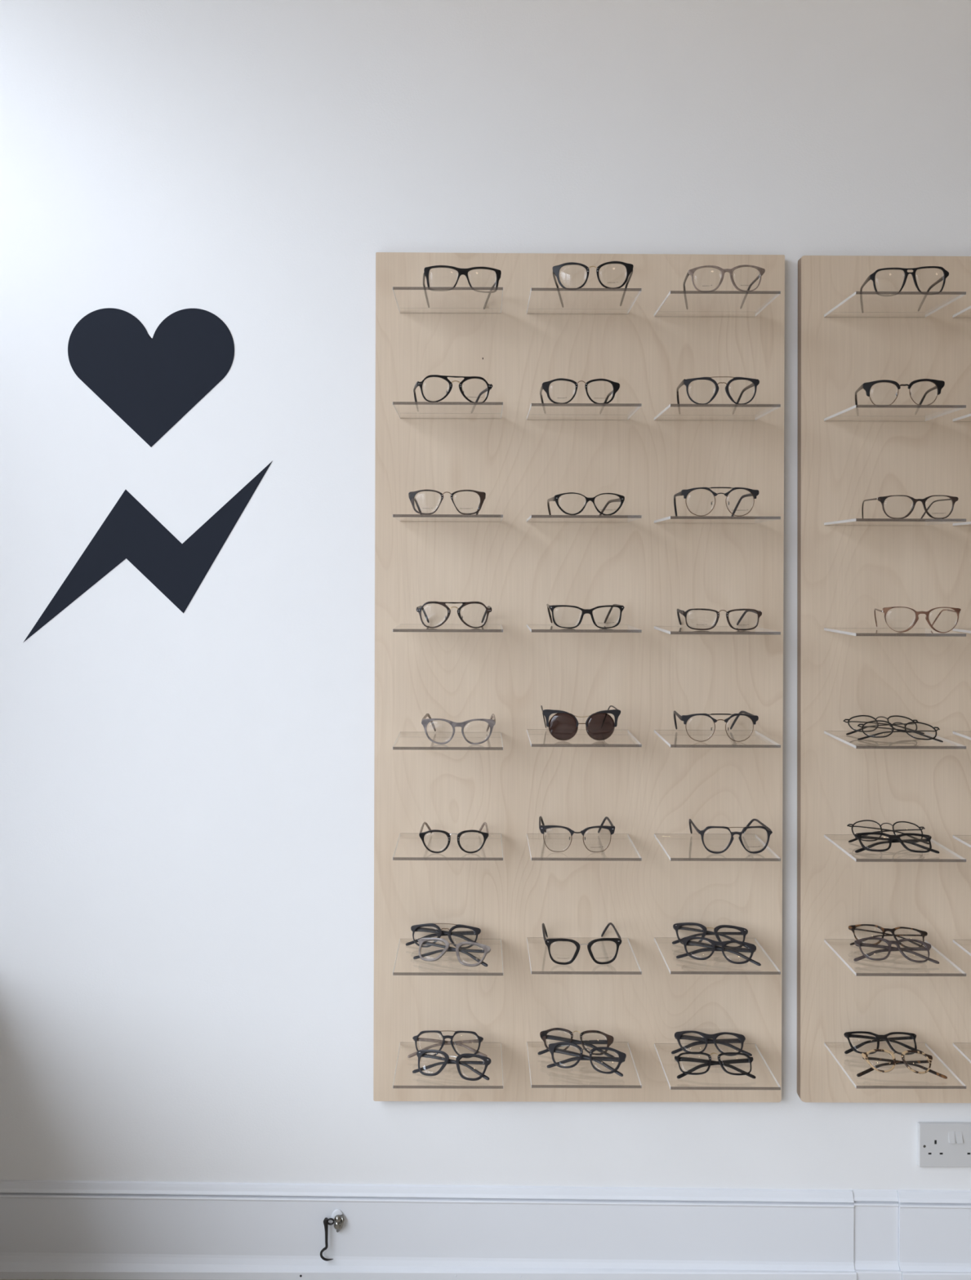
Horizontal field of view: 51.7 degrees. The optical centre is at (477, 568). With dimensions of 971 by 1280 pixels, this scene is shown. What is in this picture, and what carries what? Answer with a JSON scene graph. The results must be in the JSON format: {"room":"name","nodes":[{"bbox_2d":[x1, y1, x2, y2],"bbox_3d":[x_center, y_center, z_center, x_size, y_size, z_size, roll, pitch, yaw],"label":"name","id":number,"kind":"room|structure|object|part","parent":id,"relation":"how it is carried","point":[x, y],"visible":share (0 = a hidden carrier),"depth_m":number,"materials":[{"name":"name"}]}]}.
{"room":"shop","nodes":[
{"label":"shop","id":0,"kind":"room"},
{"bbox_2d":[0,1279,143,1279],"bbox_3d":[1.015,1.450,-0.678,5.560,0.200,5.600,0,0,0],"label":"floor","id":1,"kind":"structure","parent":0,"point":[0,1279],"depth_m":1.90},
{"bbox_2d":[0,0,970,1190],"bbox_3d":[1.020,-0.125,2.022,5.560,3.050,0.200,0,0,0],"label":"wall","id":2,"kind":"structure","parent":0,"point":[187,797],"depth_m":1.92,"materials":[{"name":"white paint"}]},
{"bbox_2d":[24,462,271,641],"bbox_3d":[-0.632,-0.033,1.922,0.477,0.351,0.001,0,0,0],"label":"decal","id":3,"kind":"object","parent":2,"relation":"attached to","point":[130,531],"visible":1,"depth_m":1.92,"materials":[{"name":"grey plastic"}]},
{"bbox_2d":[67,307,234,447],"bbox_3d":[-0.626,-0.367,1.922,0.320,0.267,0.001,0,0,0],"label":"decal","id":4,"kind":"object","parent":2,"relation":"attached to","point":[150,384],"visible":1,"depth_m":1.92,"materials":[{"name":"black paint"}]},
{"bbox_2d":[0,1179,856,1279],"bbox_3d":[-0.373,1.258,1.908,2.181,0.177,0.027,0,0,0],"label":"baseboard","id":5,"kind":"structure","parent":2,"relation":"attached to","point":[50,1229],"depth_m":1.91,"materials":[{"name":"paint"}]},
{"bbox_2d":[320,1208,344,1261],"bbox_3d":[-0.276,1.266,1.903,0.046,0.092,0.016,0,0,-8],"label":"hook","id":6,"kind":"object","parent":5,"relation":"attached to","point":[337,1219],"visible":1,"depth_m":1.90,"materials":[{"name":"metal"}]},
{"bbox_3d":[-0.286,1.272,1.899,0.025,0.081,0.009,0,0,0],"label":"hook rod","id":7,"kind":"part","parent":6,"relation":"part of","materials":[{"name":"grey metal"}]},
{"bbox_2d":[373,252,784,1102],"bbox_3d":[0.192,0.206,1.911,0.776,1.610,0.022,0,0,0],"label":"plywood panel","id":8,"kind":"object","parent":2,"relation":"attached to","point":[513,566],"visible":1,"depth_m":1.90,"materials":[{"name":"brown wood"}]},
{"bbox_2d":[392,514,502,521],"bbox_3d":[-0.052,-0.092,1.820,0.192,0.005,0.160,0,0,0],"label":"shelf","id":9,"kind":"object","parent":8,"relation":"attached to","point":[401,517],"visible":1,"depth_m":1.76,"materials":[{"name":"grey"}]},
{"bbox_2d":[408,489,485,514],"bbox_3d":[-0.053,-0.117,1.813,0.135,0.044,0.132,0,0,0],"label":"eyeglasses","id":10,"kind":"object","parent":9,"relation":"on","point":[411,495],"visible":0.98,"depth_m":1.75,"materials":[{"name":"black plastic"}]},
{"bbox_2d":[392,623,502,632],"bbox_3d":[-0.052,0.107,1.820,0.192,0.005,0.160,0,0,0],"label":"shelf","id":11,"kind":"object","parent":8,"relation":"attached to","point":[402,627],"visible":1,"depth_m":1.77,"materials":[{"name":"grey"}]},
{"bbox_2d":[416,601,491,628],"bbox_3d":[-0.042,0.081,1.831,0.135,0.047,0.132,0,0,0],"label":"eyeglasses","id":12,"kind":"object","parent":11,"relation":"on","point":[488,609],"visible":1,"depth_m":1.77,"materials":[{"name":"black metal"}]},
{"bbox_2d":[392,401,502,418],"bbox_3d":[-0.052,-0.287,1.820,0.192,0.005,0.160,0,0,0],"label":"shelf","id":13,"kind":"object","parent":8,"relation":"attached to","point":[393,402],"visible":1,"depth_m":1.74,"materials":[{"name":"grey"}]},
{"bbox_2d":[413,374,492,413],"bbox_3d":[-0.050,-0.314,1.812,0.135,0.047,0.132,0,0,-10],"label":"eyeglasses","id":14,"kind":"object","parent":13,"relation":"on","point":[444,377],"visible":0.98,"depth_m":1.75,"materials":[{"name":"black plastic"}]},
{"bbox_3d":[-0.039,-0.314,1.753,0.134,0.047,0.010,0,4,-10],"label":"frame","id":15,"kind":"part","parent":14,"relation":"part of","materials":[{"name":"black"}]},
{"bbox_2d":[392,732,502,750],"bbox_3d":[-0.051,0.312,1.820,0.192,0.005,0.160,0,0,0],"label":"shelf","id":16,"kind":"object","parent":8,"relation":"attached to","point":[393,747],"visible":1,"depth_m":1.74,"materials":[{"name":"grey"}]},
{"bbox_2d":[421,713,495,744],"bbox_3d":[-0.033,0.287,1.826,0.131,0.046,0.132,0,0,1],"label":"eyeglasses","id":17,"kind":"object","parent":16,"relation":"on","point":[491,722],"visible":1,"depth_m":1.76,"materials":[{"name":"plastic"}]},
{"bbox_2d":[392,833,502,860],"bbox_3d":[-0.051,0.504,1.820,0.192,0.005,0.160,0,0,0],"label":"shelf","id":18,"kind":"object","parent":8,"relation":"attached to","point":[393,857],"visible":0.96,"depth_m":1.74,"materials":[{"name":"grey"}]},
{"bbox_2d":[418,822,488,853],"bbox_3d":[-0.042,0.481,1.827,0.123,0.041,0.130,0,0,0],"label":"eyeglasses","id":19,"kind":"object","parent":18,"relation":"on","point":[421,834],"visible":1,"depth_m":1.76,"materials":[{"name":"black plastic"}]},
{"bbox_2d":[392,938,502,975],"bbox_3d":[-0.051,0.704,1.820,0.192,0.005,0.160,0,0,0],"label":"shelf","id":20,"kind":"object","parent":8,"relation":"attached to","point":[393,973],"visible":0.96,"depth_m":1.74,"materials":[{"name":"grey"}]},
{"bbox_2d":[405,923,480,949],"bbox_3d":[-0.061,0.683,1.863,0.145,0.036,0.043,0,0,5],"label":"eyeglasses","id":21,"kind":"object","parent":20,"relation":"on","point":[476,931],"visible":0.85,"depth_m":1.87,"materials":[{"name":"black plastic"}]},
{"bbox_2d":[413,937,490,966],"bbox_3d":[-0.047,0.684,1.787,0.141,0.034,0.042,0,0,16],"label":"eyeglasses","id":22,"kind":"object","parent":20,"relation":"on","point":[486,949],"visible":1,"depth_m":1.79,"materials":[{"name":"grey plastic"}]},
{"bbox_2d":[392,286,502,313],"bbox_3d":[-0.052,-0.487,1.820,0.192,0.005,0.160,0,0,0],"label":"shelf","id":23,"kind":"object","parent":8,"relation":"attached to","point":[393,287],"visible":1,"depth_m":1.74,"materials":[{"name":"grey"}]},
{"bbox_2d":[422,265,501,309],"bbox_3d":[-0.033,-0.512,1.831,0.138,0.045,0.132,0,0,-6],"label":"eyeglasses","id":24,"kind":"object","parent":23,"relation":"on","point":[426,270],"visible":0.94,"depth_m":1.77,"materials":[{"name":"black plastic"}]},
{"bbox_3d":[-0.026,-0.512,1.771,0.137,0.045,0.010,0,4,-6],"label":"frame","id":25,"kind":"part","parent":24,"relation":"part of","materials":[{"name":"black plastic"}]},
{"bbox_2d":[392,1042,502,1088],"bbox_3d":[-0.051,0.900,1.820,0.192,0.005,0.160,0,0,0],"label":"shelf","id":26,"kind":"object","parent":8,"relation":"attached to","point":[393,1086],"visible":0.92,"depth_m":1.74,"materials":[{"name":"grey"}]},
{"bbox_2d":[407,1030,487,1057],"bbox_3d":[-0.055,0.878,1.846,0.146,0.039,0.040,0,0,1],"label":"eyeglasses","id":27,"kind":"object","parent":26,"relation":"on","point":[415,1038],"visible":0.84,"depth_m":1.85,"materials":[{"name":"black plastic"}]},
{"bbox_2d":[412,1049,491,1080],"bbox_3d":[-0.046,0.881,1.776,0.141,0.034,0.042,0,0,11],"label":"eyeglasses","id":28,"kind":"object","parent":26,"relation":"on","point":[486,1061],"visible":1,"depth_m":1.78,"materials":[{"name":"black plastic"}]},
{"bbox_2d":[526,624,641,632],"bbox_3d":[0.189,0.108,1.820,0.192,0.005,0.160,0,0,0],"label":"shelf","id":29,"kind":"object","parent":8,"relation":"attached to","point":[532,628],"visible":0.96,"depth_m":1.76,"materials":[{"name":"grey"}]},
{"bbox_2d":[546,604,623,628],"bbox_3d":[0.192,0.085,1.831,0.134,0.042,0.131,0,0,-1],"label":"eyeglasses","id":30,"kind":"object","parent":29,"relation":"on","point":[552,607],"visible":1,"depth_m":1.77,"materials":[{"name":"black plastic"}]},
{"bbox_2d":[526,515,641,522],"bbox_3d":[0.189,-0.091,1.820,0.192,0.005,0.160,0,0,0],"label":"shelf","id":31,"kind":"object","parent":8,"relation":"attached to","point":[532,518],"visible":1,"depth_m":1.77,"materials":[{"name":"grey"}]},
{"bbox_2d":[546,492,624,515],"bbox_3d":[0.189,-0.113,1.813,0.126,0.040,0.130,0,0,-6],"label":"eyeglasses","id":32,"kind":"object","parent":31,"relation":"on","point":[555,498],"visible":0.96,"depth_m":1.75,"materials":[{"name":"black plastic"}]},
{"bbox_2d":[526,403,641,420],"bbox_3d":[0.189,-0.285,1.820,0.192,0.005,0.160,0,0,0],"label":"shelf","id":33,"kind":"object","parent":8,"relation":"attached to","point":[638,405],"visible":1,"depth_m":1.74,"materials":[{"name":"grey"}]},
{"bbox_2d":[539,377,619,413],"bbox_3d":[0.179,-0.310,1.811,0.137,0.045,0.132,0,0,-1],"label":"eyeglasses","id":34,"kind":"object","parent":33,"relation":"on","point":[544,386],"visible":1,"depth_m":1.75,"materials":[{"name":"black plastic"}]},
{"bbox_2d":[526,1042,641,1088],"bbox_3d":[0.189,0.900,1.820,0.192,0.005,0.160,0,0,0],"label":"shelf","id":35,"kind":"object","parent":8,"relation":"attached to","point":[531,1086],"visible":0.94,"depth_m":1.74,"materials":[{"name":"grey"}]},
{"bbox_2d":[537,1027,613,1057],"bbox_3d":[0.182,0.877,1.850,0.141,0.040,0.036,0,0,8],"label":"eyeglasses","id":36,"kind":"object","parent":35,"relation":"on","point":[543,1034],"visible":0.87,"depth_m":1.85,"materials":[{"name":"black plastic"}]},
{"bbox_2d":[546,1041,626,1076],"bbox_3d":[0.193,0.878,1.794,0.141,0.037,0.042,0,0,16],"label":"eyeglasses","id":37,"kind":"object","parent":35,"relation":"on","point":[579,1056],"visible":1,"depth_m":1.80,"materials":[{"name":"black plastic"}]},
{"bbox_2d":[526,938,641,974],"bbox_3d":[0.189,0.702,1.820,0.192,0.005,0.160,0,0,0],"label":"shelf","id":38,"kind":"object","parent":8,"relation":"attached to","point":[640,971],"visible":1,"depth_m":1.74,"materials":[{"name":"grey"}]},
{"bbox_2d":[542,922,621,964],"bbox_3d":[0.185,0.676,1.831,0.138,0.047,0.132,0,0,-2],"label":"eyeglasses","id":39,"kind":"object","parent":38,"relation":"on","point":[548,942],"visible":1,"depth_m":1.77,"materials":[{"name":"black plastic"}]},
{"bbox_2d":[526,728,641,746],"bbox_3d":[0.189,0.307,1.820,0.192,0.005,0.160,0,0,0],"label":"shelf","id":40,"kind":"object","parent":8,"relation":"attached to","point":[639,744],"visible":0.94,"depth_m":1.74,"materials":[{"name":"grey"}]},
{"bbox_2d":[540,705,620,740],"bbox_3d":[0.183,0.276,1.831,0.139,0.055,0.132,0,0,-1],"label":"sunglasses","id":41,"kind":"object","parent":40,"relation":"on","point":[562,726],"visible":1,"depth_m":1.77,"materials":[{"name":"black plastic"}]},
{"bbox_2d":[526,833,641,861],"bbox_3d":[0.189,0.505,1.820,0.192,0.005,0.160,0,0,0],"label":"shelf","id":42,"kind":"object","parent":8,"relation":"attached to","point":[639,859],"visible":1,"depth_m":1.74,"materials":[{"name":"grey"}]},
{"bbox_2d":[538,816,614,852],"bbox_3d":[0.177,0.478,1.831,0.134,0.048,0.132,0,0,1],"label":"eyeglasses","id":43,"kind":"object","parent":42,"relation":"on","point":[542,828],"visible":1,"depth_m":1.77,"materials":[{"name":"black plastic"}]},
{"bbox_2d":[526,288,641,314],"bbox_3d":[0.189,-0.485,1.820,0.192,0.005,0.160,0,0,0],"label":"shelf","id":44,"kind":"object","parent":8,"relation":"attached to","point":[639,290],"visible":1,"depth_m":1.74,"materials":[{"name":"grey"}]},
{"bbox_2d":[551,261,633,307],"bbox_3d":[0.207,-0.512,1.811,0.141,0.048,0.132,0,0,6],"label":"eyeglasses","id":45,"kind":"object","parent":44,"relation":"on","point":[628,267],"visible":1,"depth_m":1.75,"materials":[{"name":"black plastic"}]},
{"bbox_2d":[653,626,780,635],"bbox_3d":[0.430,0.112,1.820,0.192,0.005,0.160,0,0,0],"label":"shelf","id":46,"kind":"object","parent":8,"relation":"attached to","point":[668,629],"visible":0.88,"depth_m":1.77,"materials":[{"name":"grey"}]},
{"bbox_2d":[676,608,761,630],"bbox_3d":[0.435,0.090,1.831,0.140,0.039,0.132,0,0,2],"label":"eyeglasses","id":47,"kind":"object","parent":46,"relation":"on","point":[683,613],"visible":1,"depth_m":1.77,"materials":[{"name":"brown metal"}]},
{"bbox_2d":[653,515,780,523],"bbox_3d":[0.430,-0.089,1.820,0.192,0.005,0.160,0,0,0],"label":"shelf","id":48,"kind":"object","parent":8,"relation":"attached to","point":[671,519],"visible":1,"depth_m":1.76,"materials":[{"name":"grey"}]},
{"bbox_2d":[673,487,758,515],"bbox_3d":[0.424,-0.117,1.813,0.136,0.051,0.133,0,0,0],"label":"eyeglasses","id":49,"kind":"object","parent":48,"relation":"on","point":[753,493],"visible":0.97,"depth_m":1.75,"materials":[{"name":"black plastic"}]},
{"bbox_2d":[653,729,780,747],"bbox_3d":[0.430,0.308,1.820,0.192,0.005,0.160,0,0,0],"label":"shelf","id":50,"kind":"object","parent":8,"relation":"attached to","point":[777,745],"visible":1,"depth_m":1.74,"materials":[{"name":"grey"}]},
{"bbox_2d":[673,710,758,742],"bbox_3d":[0.426,0.280,1.825,0.136,0.051,0.133,0,0,0],"label":"eyeglasses","id":51,"kind":"object","parent":50,"relation":"on","point":[753,718],"visible":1,"depth_m":1.76,"materials":[{"name":"black plastic"}]},
{"bbox_2d":[653,833,780,861],"bbox_3d":[0.430,0.505,1.820,0.192,0.005,0.160,0,0,0],"label":"shelf","id":52,"kind":"object","parent":8,"relation":"attached to","point":[777,859],"visible":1,"depth_m":1.74,"materials":[{"name":"grey"}]},
{"bbox_2d":[688,818,772,853],"bbox_3d":[0.454,0.478,1.828,0.132,0.049,0.132,0,0,-1],"label":"eyeglasses","id":53,"kind":"object","parent":52,"relation":"on","point":[767,829],"visible":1,"depth_m":1.77,"materials":[{"name":"black plastic"}]},
{"bbox_2d":[653,937,780,974],"bbox_3d":[0.430,0.702,1.820,0.192,0.005,0.160,0,0,0],"label":"shelf","id":54,"kind":"object","parent":8,"relation":"attached to","point":[778,972],"visible":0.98,"depth_m":1.74,"materials":[{"name":"grey"}]},
{"bbox_2d":[671,922,748,947],"bbox_3d":[0.432,0.682,1.860,0.141,0.035,0.042,0,0,10],"label":"eyeglasses","id":55,"kind":"object","parent":54,"relation":"on","point":[676,926],"visible":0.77,"depth_m":1.87,"materials":[{"name":"black plastic"}]},
{"bbox_2d":[675,936,760,965],"bbox_3d":[0.429,0.682,1.786,0.147,0.034,0.042,0,0,15],"label":"eyeglasses","id":56,"kind":"object","parent":54,"relation":"on","point":[715,945],"visible":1,"depth_m":1.79,"materials":[{"name":"black plastic"}]},
{"bbox_2d":[653,290,780,316],"bbox_3d":[0.430,-0.480,1.820,0.192,0.005,0.160,0,0,0],"label":"shelf","id":57,"kind":"object","parent":8,"relation":"attached to","point":[777,293],"visible":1,"depth_m":1.74,"materials":[{"name":"grey"}]},
{"bbox_2d":[683,264,764,309],"bbox_3d":[0.438,-0.506,1.809,0.133,0.046,0.132,0,0,3],"label":"eyeglasses","id":58,"kind":"object","parent":57,"relation":"on","point":[691,272],"visible":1,"depth_m":1.75,"materials":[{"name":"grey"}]},
{"bbox_3d":[0.434,-0.506,1.749,0.132,0.046,0.010,0,4,3],"label":"frame","id":59,"kind":"part","parent":58,"relation":"part of","materials":[{"name":"grey plastic"}]},
{"bbox_2d":[653,1043,780,1089],"bbox_3d":[0.430,0.903,1.820,0.192,0.005,0.160,0,0,0],"label":"shelf","id":60,"kind":"object","parent":8,"relation":"attached to","point":[763,1060],"visible":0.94,"depth_m":1.74,"materials":[{"name":"grey"}]},
{"bbox_2d":[671,1031,751,1056],"bbox_3d":[0.433,0.883,1.861,0.147,0.033,0.043,0,0,4],"label":"eyeglasses","id":61,"kind":"object","parent":60,"relation":"on","point":[706,1039],"visible":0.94,"depth_m":1.87,"materials":[{"name":"black plastic"}]},
{"bbox_2d":[674,1051,755,1078],"bbox_3d":[0.421,0.881,1.776,0.140,0.037,0.034,0,0,0],"label":"eyeglasses","id":62,"kind":"object","parent":60,"relation":"on","point":[708,1062],"visible":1,"depth_m":1.78,"materials":[{"name":"black plastic"}]},
{"bbox_2d":[653,404,780,420],"bbox_3d":[0.430,-0.284,1.820,0.192,0.005,0.160,0,0,0],"label":"shelf","id":63,"kind":"object","parent":8,"relation":"attached to","point":[775,406],"visible":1,"depth_m":1.74,"materials":[{"name":"grey"}]},
{"bbox_2d":[675,376,759,414],"bbox_3d":[0.427,-0.311,1.811,0.133,0.048,0.132,0,0,1],"label":"eyeglasses","id":64,"kind":"object","parent":63,"relation":"on","point":[755,382],"visible":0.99,"depth_m":1.75,"materials":[{"name":"black plastic"}]},
{"bbox_2d":[851,1189,901,1279],"bbox_3d":[0.761,1.270,1.910,0.086,0.159,0.024,0,0,0],"label":"baseboard","id":65,"kind":"structure","parent":2,"relation":"attached to","point":[875,1226],"depth_m":1.91,"materials":[{"name":"paint"}]},
{"bbox_2d":[796,255,970,1102],"bbox_3d":[0.999,0.210,1.911,0.775,1.607,0.022,0,0,0],"label":"plywood panel","id":66,"kind":"object","parent":2,"relation":"attached to","point":[844,573],"visible":1,"depth_m":1.90,"materials":[{"name":"brown wood"}]},
{"bbox_2d":[823,627,965,636],"bbox_3d":[0.752,0.115,1.820,0.192,0.005,0.160,0,0,0],"label":"shelf","id":67,"kind":"object","parent":66,"relation":"attached to","point":[913,632],"visible":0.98,"depth_m":1.77,"materials":[{"name":"grey"}]},
{"bbox_2d":[873,606,960,632],"bbox_3d":[0.788,0.089,1.816,0.130,0.046,0.131,0,0,10],"label":"eyeglasses","id":68,"kind":"object","parent":67,"relation":"on","point":[885,610],"visible":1,"depth_m":1.75,"materials":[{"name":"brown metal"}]},
{"bbox_2d":[823,518,965,525],"bbox_3d":[0.752,-0.085,1.820,0.192,0.005,0.160,0,0,0],"label":"shelf","id":69,"kind":"object","parent":66,"relation":"attached to","point":[855,522],"visible":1,"depth_m":1.76,"materials":[{"name":"grey"}]},
{"bbox_2d":[861,494,957,518],"bbox_3d":[0.774,-0.108,1.815,0.140,0.042,0.132,0,0,2],"label":"eyeglasses","id":70,"kind":"object","parent":69,"relation":"on","point":[881,499],"visible":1,"depth_m":1.75,"materials":[{"name":"brown plastic"}]},
{"bbox_2d":[823,291,965,317],"bbox_3d":[0.752,-0.479,1.820,0.192,0.005,0.160,0,0,0],"label":"shelf","id":71,"kind":"object","parent":66,"relation":"attached to","point":[961,294],"visible":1,"depth_m":1.74,"materials":[{"name":"grey"}]},
{"bbox_2d":[859,266,948,313],"bbox_3d":[0.769,-0.507,1.826,0.134,0.050,0.132,0,0,8],"label":"eyeglasses","id":72,"kind":"object","parent":71,"relation":"on","point":[945,273],"visible":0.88,"depth_m":1.77,"materials":[{"name":"black plastic"}]},
{"bbox_3d":[0.761,-0.507,1.767,0.133,0.050,0.010,0,4,8],"label":"frame","id":73,"kind":"part","parent":72,"relation":"part of","materials":[{"name":"black plastic"}]},
{"bbox_2d":[823,1042,965,1088],"bbox_3d":[0.753,0.901,1.820,0.192,0.005,0.160,0,0,0],"label":"shelf","id":74,"kind":"object","parent":66,"relation":"attached to","point":[963,1086],"visible":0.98,"depth_m":1.74,"materials":[{"name":"grey"}]},
{"bbox_2d":[843,1031,922,1054],"bbox_3d":[0.751,0.881,1.859,0.144,0.034,0.039,0,0,1],"label":"eyeglasses","id":75,"kind":"object","parent":74,"relation":"on","point":[877,1038],"visible":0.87,"depth_m":1.86,"materials":[{"name":"black plastic"}]},
{"bbox_2d":[856,1048,946,1079],"bbox_3d":[0.748,0.879,1.778,0.155,0.037,0.036,0,0,4],"label":"eyeglasses","id":76,"kind":"object","parent":74,"relation":"on","point":[864,1055],"visible":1,"depth_m":1.78,"materials":[{"name":"brown plastic"}]},
{"bbox_2d":[823,834,965,862],"bbox_3d":[0.753,0.507,1.820,0.192,0.005,0.160,0,0,0],"label":"shelf","id":77,"kind":"object","parent":66,"relation":"attached to","point":[962,860],"visible":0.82,"depth_m":1.74,"materials":[{"name":"grey"}]},
{"bbox_2d":[846,819,928,844],"bbox_3d":[0.753,0.485,1.841,0.141,0.038,0.032,0,0,7],"label":"eyeglasses","id":78,"kind":"object","parent":77,"relation":"on","point":[848,824],"visible":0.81,"depth_m":1.85,"materials":[{"name":"black metal"}]},
{"bbox_2d":[853,831,938,853],"bbox_3d":[0.742,0.488,1.779,0.144,0.032,0.040,0,0,4],"label":"eyeglasses","id":79,"kind":"object","parent":77,"relation":"on","point":[892,838],"visible":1,"depth_m":1.78,"materials":[{"name":"black plastic"}]},
{"bbox_2d":[823,939,965,976],"bbox_3d":[0.753,0.705,1.820,0.192,0.005,0.160,0,0,0],"label":"shelf","id":80,"kind":"object","parent":66,"relation":"attached to","point":[963,974],"visible":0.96,"depth_m":1.74,"materials":[{"name":"grey"}]},
{"bbox_2d":[848,924,927,947],"bbox_3d":[0.763,0.685,1.861,0.139,0.035,0.036,0,0,12],"label":"eyeglasses","id":81,"kind":"object","parent":80,"relation":"on","point":[852,927],"visible":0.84,"depth_m":1.87,"materials":[{"name":"black plastic"}]},
{"bbox_2d":[853,937,938,964],"bbox_3d":[0.746,0.685,1.793,0.145,0.036,0.040,0,0,7],"label":"eyeglasses","id":82,"kind":"object","parent":80,"relation":"on","point":[888,948],"visible":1,"depth_m":1.80,"materials":[{"name":"black plastic"}]},
{"bbox_2d":[823,404,965,421],"bbox_3d":[0.752,-0.282,1.820,0.192,0.005,0.160,0,0,0],"label":"shelf","id":83,"kind":"object","parent":66,"relation":"attached to","point":[957,407],"visible":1,"depth_m":1.74,"materials":[{"name":"grey"}]},
{"bbox_2d":[854,378,944,416],"bbox_3d":[0.756,-0.308,1.814,0.136,0.047,0.132,0,0,9],"label":"eyeglasses","id":84,"kind":"object","parent":83,"relation":"on","point":[939,384],"visible":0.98,"depth_m":1.76,"materials":[{"name":"black plastic"}]},
{"bbox_2d":[823,730,965,749],"bbox_3d":[0.752,0.310,1.820,0.192,0.005,0.160,0,0,0],"label":"shelf","id":85,"kind":"object","parent":66,"relation":"attached to","point":[958,746],"visible":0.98,"depth_m":1.74,"materials":[{"name":"grey"}]},
{"bbox_2d":[842,715,924,734],"bbox_3d":[0.752,0.291,1.859,0.141,0.033,0.037,0,0,3],"label":"eyeglasses","id":86,"kind":"object","parent":85,"relation":"on","point":[877,723],"visible":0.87,"depth_m":1.87,"materials":[{"name":"black metal"}]},
{"bbox_2d":[857,720,942,742],"bbox_3d":[0.752,0.291,1.788,0.141,0.033,0.036,0,0,16],"label":"eyeglasses","id":87,"kind":"object","parent":85,"relation":"on","point":[891,729],"visible":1,"depth_m":1.79,"materials":[{"name":"black metal"}]},
{"bbox_2d":[951,628,970,633],"bbox_3d":[0.996,0.116,1.820,0.192,0.005,0.160,0,0,0],"label":"shelf","id":88,"kind":"object","parent":66,"relation":"attached to","point":[962,630],"visible":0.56,"depth_m":1.87,"materials":[{"name":"grey"}]},
{"bbox_2d":[951,413,970,422],"bbox_3d":[0.996,-0.281,1.820,0.192,0.005,0.160,0,0,0],"label":"shelf","id":89,"kind":"object","parent":66,"relation":"attached to","point":[967,415],"visible":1,"depth_m":1.87,"materials":[{"name":"grey"}]},
{"bbox_2d":[951,521,970,525],"bbox_3d":[0.996,-0.084,1.820,0.192,0.005,0.160,0,0,0],"label":"shelf","id":90,"kind":"object","parent":66,"relation":"attached to","point":[966,523],"visible":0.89,"depth_m":1.87,"materials":[{"name":"grey"}]},
{"bbox_2d":[951,731,970,740],"bbox_3d":[0.996,0.311,1.820,0.192,0.005,0.160,0,0,0],"label":"shelf","id":91,"kind":"object","parent":66,"relation":"attached to","point":[953,732],"visible":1,"depth_m":1.86,"materials":[{"name":"grey"}]},
{"bbox_2d":[951,305,970,317],"bbox_3d":[0.996,-0.478,1.820,0.192,0.005,0.160,0,0,0],"label":"shelf","id":92,"kind":"object","parent":66,"relation":"attached to","point":[969,307],"visible":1,"depth_m":1.86,"materials":[{"name":"grey"}]},
{"bbox_2d":[952,939,970,955],"bbox_3d":[0.996,0.706,1.820,0.192,0.005,0.160,0,0,0],"label":"shelf","id":93,"kind":"object","parent":66,"relation":"attached to","point":[953,941],"visible":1,"depth_m":1.86,"materials":[{"name":"grey"}]},
{"bbox_2d":[952,835,970,848],"bbox_3d":[0.996,0.508,1.820,0.192,0.005,0.160,0,0,0],"label":"shelf","id":94,"kind":"object","parent":66,"relation":"attached to","point":[953,837],"visible":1,"depth_m":1.86,"materials":[{"name":"grey"}]},
{"bbox_2d":[952,1043,970,1063],"bbox_3d":[0.996,0.902,1.820,0.192,0.005,0.160,0,0,0],"label":"shelf","id":95,"kind":"object","parent":66,"relation":"attached to","point":[953,1045],"visible":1,"depth_m":1.86,"materials":[{"name":"grey"}]},
{"bbox_2d":[896,1189,970,1279],"bbox_3d":[2.200,1.278,1.909,2.792,0.166,0.027,0,0,0],"label":"baseboard","id":96,"kind":"structure","parent":2,"relation":"attached to","point":[934,1226],"depth_m":1.91,"materials":[{"name":"paint"}]},
{"bbox_2d":[916,1121,970,1167],"bbox_3d":[0.916,1.102,1.916,0.147,0.084,0.012,0,0,0],"label":"power socket","id":97,"kind":"object","parent":2,"relation":"attached to","point":[939,1144],"visible":1,"depth_m":1.91,"materials":[{"name":"grey plastic"}]},
{"bbox_2d":[948,1131,955,1143],"bbox_3d":[0.905,1.084,1.913,0.011,0.024,0.006,0,0,0],"label":"rocker switch","id":98,"kind":"object","parent":97,"relation":"attached to","point":[951,1134],"depth_m":1.91,"materials":[{"name":"grey plastic"}]},
{"bbox_2d":[955,1131,962,1143],"bbox_3d":[0.919,1.084,1.913,0.011,0.024,0.006,0,0,0],"label":"rocker switch","id":99,"kind":"object","parent":97,"relation":"attached to","point":[958,1134],"depth_m":1.91,"materials":[{"name":"grey plastic"}]}
]}

